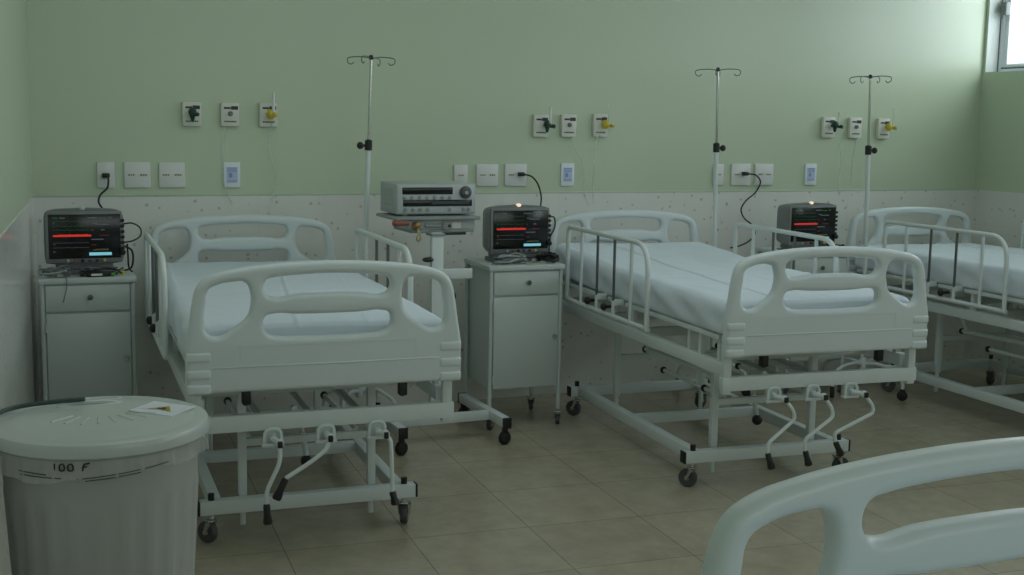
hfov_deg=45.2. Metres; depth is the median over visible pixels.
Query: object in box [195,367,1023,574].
floor
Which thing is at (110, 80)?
wall
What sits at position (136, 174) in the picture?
power outlet
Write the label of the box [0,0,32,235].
wall
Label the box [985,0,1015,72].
trim
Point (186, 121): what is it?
outlet panel
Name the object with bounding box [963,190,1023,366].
wall tiles
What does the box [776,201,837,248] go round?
patient monitor
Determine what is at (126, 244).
lead
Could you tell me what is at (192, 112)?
flowmeter
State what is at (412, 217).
tray
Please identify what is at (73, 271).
monitor stand
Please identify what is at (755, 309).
hospital bed
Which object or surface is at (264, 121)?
outlet panel
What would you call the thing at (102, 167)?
power outlet
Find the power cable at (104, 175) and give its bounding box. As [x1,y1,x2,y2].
[98,173,109,207]
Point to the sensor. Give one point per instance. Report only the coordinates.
(89, 274)
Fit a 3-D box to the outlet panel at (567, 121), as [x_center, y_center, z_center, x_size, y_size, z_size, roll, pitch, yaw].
[0.310,-0.881,6.706,0.089,0.122,0.046,-2,8,-24]
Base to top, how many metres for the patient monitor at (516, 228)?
0.272 m
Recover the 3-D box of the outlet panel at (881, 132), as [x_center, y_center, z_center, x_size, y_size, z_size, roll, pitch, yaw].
[2.284,-0.979,7.583,0.089,0.123,0.029,-2,8,-24]
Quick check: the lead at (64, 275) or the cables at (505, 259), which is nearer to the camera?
the lead at (64, 275)
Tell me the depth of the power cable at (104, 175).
5.74 m
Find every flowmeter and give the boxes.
[188,108,199,121]
[267,92,277,119]
[544,107,555,132]
[602,120,614,128]
[831,121,842,131]
[885,123,896,130]
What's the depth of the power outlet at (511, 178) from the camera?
6.62 m
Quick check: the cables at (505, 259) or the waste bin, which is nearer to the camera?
the waste bin
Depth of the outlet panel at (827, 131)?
7.40 m
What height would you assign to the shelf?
0.025 m
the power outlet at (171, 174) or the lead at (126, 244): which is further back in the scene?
the power outlet at (171, 174)
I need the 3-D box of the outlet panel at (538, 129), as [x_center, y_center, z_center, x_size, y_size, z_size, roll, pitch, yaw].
[0.153,-0.873,6.647,0.089,0.120,0.029,-2,8,-24]
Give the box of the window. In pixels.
[997,0,1023,71]
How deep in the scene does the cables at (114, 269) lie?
5.30 m
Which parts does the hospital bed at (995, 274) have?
headboard, slide rod, leg, mattress, release knob, rail, frame, slide rod, bed frame, board post, leg, rail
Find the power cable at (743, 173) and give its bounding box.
[730,172,760,248]
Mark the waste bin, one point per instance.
(100, 485)
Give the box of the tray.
[376,213,479,220]
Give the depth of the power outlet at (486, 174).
6.56 m
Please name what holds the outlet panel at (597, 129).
attached to the wall at (110, 80)
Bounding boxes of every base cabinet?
[38,267,137,400]
[464,258,564,429]
[749,246,848,393]
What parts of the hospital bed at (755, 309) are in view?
release knob, slide rod, release knob, rail, slide rod, leg, headboard, leg, frame, leg, board post, mattress, bed frame, linkage arm, slide rod, crank rod, rail, slide rod, leg, crank rod, footboard, crank rod, board post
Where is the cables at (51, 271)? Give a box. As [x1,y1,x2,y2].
[39,265,70,276]
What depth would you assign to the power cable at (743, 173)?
7.20 m
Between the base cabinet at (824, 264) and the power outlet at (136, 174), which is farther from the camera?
the base cabinet at (824, 264)
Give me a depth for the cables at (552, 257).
6.10 m
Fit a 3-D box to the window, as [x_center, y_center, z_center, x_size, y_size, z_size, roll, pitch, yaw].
[3.467,-1.634,7.056,0.088,0.752,1.728,-2,8,-24]
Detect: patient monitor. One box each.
[43,206,125,268]
[483,203,551,256]
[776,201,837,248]
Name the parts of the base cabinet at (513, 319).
leg, leg, door, drawer, leg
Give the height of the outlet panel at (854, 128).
0.124 m
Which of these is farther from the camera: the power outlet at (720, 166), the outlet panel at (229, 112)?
the power outlet at (720, 166)
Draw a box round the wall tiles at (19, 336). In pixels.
[0,197,40,574]
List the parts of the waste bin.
tie cord, bin lid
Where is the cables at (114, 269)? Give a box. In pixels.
[79,266,124,276]
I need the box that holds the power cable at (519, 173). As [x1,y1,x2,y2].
[518,172,541,205]
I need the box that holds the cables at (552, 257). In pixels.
[531,251,559,262]
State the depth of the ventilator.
5.77 m
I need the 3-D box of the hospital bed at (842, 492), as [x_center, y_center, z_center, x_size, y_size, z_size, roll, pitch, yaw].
[1.012,0.866,0.912,0.922,1.077,2.086,-2,8,-23]
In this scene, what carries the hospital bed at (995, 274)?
on the floor
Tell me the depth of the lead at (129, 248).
5.47 m
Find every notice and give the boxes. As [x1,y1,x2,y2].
[223,162,239,186]
[560,163,573,185]
[804,164,816,184]
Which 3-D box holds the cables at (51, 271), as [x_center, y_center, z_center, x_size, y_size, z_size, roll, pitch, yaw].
[-1.945,-0.070,5.237,0.130,0.053,0.063,-2,8,-24]
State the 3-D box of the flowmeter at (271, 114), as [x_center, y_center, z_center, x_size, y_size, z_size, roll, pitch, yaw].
[-1.172,-0.884,6.000,0.041,0.131,0.074,-5,10,-39]
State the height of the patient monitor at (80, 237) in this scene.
0.272 m
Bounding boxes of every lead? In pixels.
[63,275,66,302]
[121,245,133,270]
[123,222,141,242]
[126,244,132,271]
[544,216,555,253]
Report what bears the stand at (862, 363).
on the floor
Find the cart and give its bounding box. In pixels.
[376,213,511,455]
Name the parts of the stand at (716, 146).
leg, rod, clamp knob, leg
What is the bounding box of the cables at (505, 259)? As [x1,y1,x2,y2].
[492,253,527,263]
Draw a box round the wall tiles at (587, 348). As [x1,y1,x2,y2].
[34,190,973,412]
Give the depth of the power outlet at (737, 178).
7.21 m
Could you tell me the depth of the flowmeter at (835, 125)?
7.37 m
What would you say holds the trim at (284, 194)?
attached to the wall at (110, 80)
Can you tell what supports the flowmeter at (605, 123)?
attached to the outlet panel at (597, 129)
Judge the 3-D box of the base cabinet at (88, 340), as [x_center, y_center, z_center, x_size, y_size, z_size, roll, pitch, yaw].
[-1.887,0.336,5.492,0.410,0.812,0.412,-2,8,-21]
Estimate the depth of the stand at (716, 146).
6.81 m
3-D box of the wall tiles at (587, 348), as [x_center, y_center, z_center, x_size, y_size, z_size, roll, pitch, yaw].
[0.366,0.017,6.992,6.136,1.124,0.204,-2,8,-24]
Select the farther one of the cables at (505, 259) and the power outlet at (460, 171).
the power outlet at (460, 171)
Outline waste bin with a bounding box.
[0,396,209,574]
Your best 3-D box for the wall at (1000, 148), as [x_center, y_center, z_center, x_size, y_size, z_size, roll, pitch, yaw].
[4.776,-1.017,4.179,0.240,1.826,8.200,-2,8,-24]
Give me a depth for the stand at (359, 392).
5.99 m
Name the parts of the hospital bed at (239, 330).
release knob, release knob, slide rod, rail, slide rod, board post, leg, headboard, leg, crank rod, linkage arm, mattress, bed frame, frame, crank rod, leg, footboard, leg, slide rod, rail, slide rod, crank rod, board post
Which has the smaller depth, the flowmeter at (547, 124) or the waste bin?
the waste bin
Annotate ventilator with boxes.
[380,181,474,215]
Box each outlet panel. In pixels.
[182,102,200,125]
[220,103,238,125]
[259,103,277,126]
[532,114,548,136]
[560,114,576,136]
[592,114,607,136]
[820,117,834,137]
[847,117,861,137]
[875,118,889,138]
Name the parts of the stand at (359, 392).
leg, leg, clamp knob, rod, leg, leg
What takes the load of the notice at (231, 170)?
attached to the wall at (110, 80)
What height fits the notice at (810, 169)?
0.126 m
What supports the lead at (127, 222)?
attached to the patient monitor at (80, 237)
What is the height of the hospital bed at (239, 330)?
1.040 m
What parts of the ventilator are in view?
panel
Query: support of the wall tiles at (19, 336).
attached to the wall at (16, 186)
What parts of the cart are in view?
locking knob, arm, black rail, rating plate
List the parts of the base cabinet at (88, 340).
leg, drawer, door, leg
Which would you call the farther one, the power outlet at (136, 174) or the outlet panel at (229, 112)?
the outlet panel at (229, 112)
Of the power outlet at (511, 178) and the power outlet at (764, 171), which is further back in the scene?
the power outlet at (764, 171)
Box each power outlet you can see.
[97,162,114,187]
[124,162,150,187]
[159,162,184,187]
[454,165,467,182]
[476,164,497,185]
[504,164,526,185]
[712,164,723,184]
[730,164,750,184]
[754,164,773,184]
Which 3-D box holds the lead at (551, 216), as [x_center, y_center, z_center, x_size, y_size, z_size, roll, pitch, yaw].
[0.192,-0.262,6.218,0.071,0.199,0.013,-4,9,-34]
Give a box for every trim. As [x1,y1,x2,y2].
[33,189,974,196]
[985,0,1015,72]
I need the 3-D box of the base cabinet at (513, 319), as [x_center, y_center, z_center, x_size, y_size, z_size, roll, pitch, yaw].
[-0.001,0.269,6.234,0.410,0.812,0.412,-2,8,-21]
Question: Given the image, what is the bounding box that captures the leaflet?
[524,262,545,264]
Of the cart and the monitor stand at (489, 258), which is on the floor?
the cart
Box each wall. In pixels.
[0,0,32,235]
[26,0,986,194]
[975,0,1023,192]
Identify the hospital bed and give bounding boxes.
[144,215,460,542]
[550,210,928,486]
[701,436,1023,574]
[845,207,1023,413]
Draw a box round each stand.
[52,265,113,274]
[322,55,396,405]
[485,256,535,261]
[675,67,750,395]
[822,74,907,400]
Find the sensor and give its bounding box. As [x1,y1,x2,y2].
[87,272,114,276]
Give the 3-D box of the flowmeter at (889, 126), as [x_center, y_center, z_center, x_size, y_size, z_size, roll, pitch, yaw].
[2.322,-1.025,7.539,0.078,0.136,0.042,7,10,38]
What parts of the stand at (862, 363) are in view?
leg, leg, rod, leg, leg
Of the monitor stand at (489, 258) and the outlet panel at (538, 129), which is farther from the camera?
the outlet panel at (538, 129)
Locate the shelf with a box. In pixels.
[394,226,473,235]
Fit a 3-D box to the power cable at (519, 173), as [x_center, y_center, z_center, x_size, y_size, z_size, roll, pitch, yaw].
[0.113,-0.452,6.482,0.131,0.295,0.373,0,8,-7]
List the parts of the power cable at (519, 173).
cord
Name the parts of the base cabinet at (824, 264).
leg, door, drawer, leg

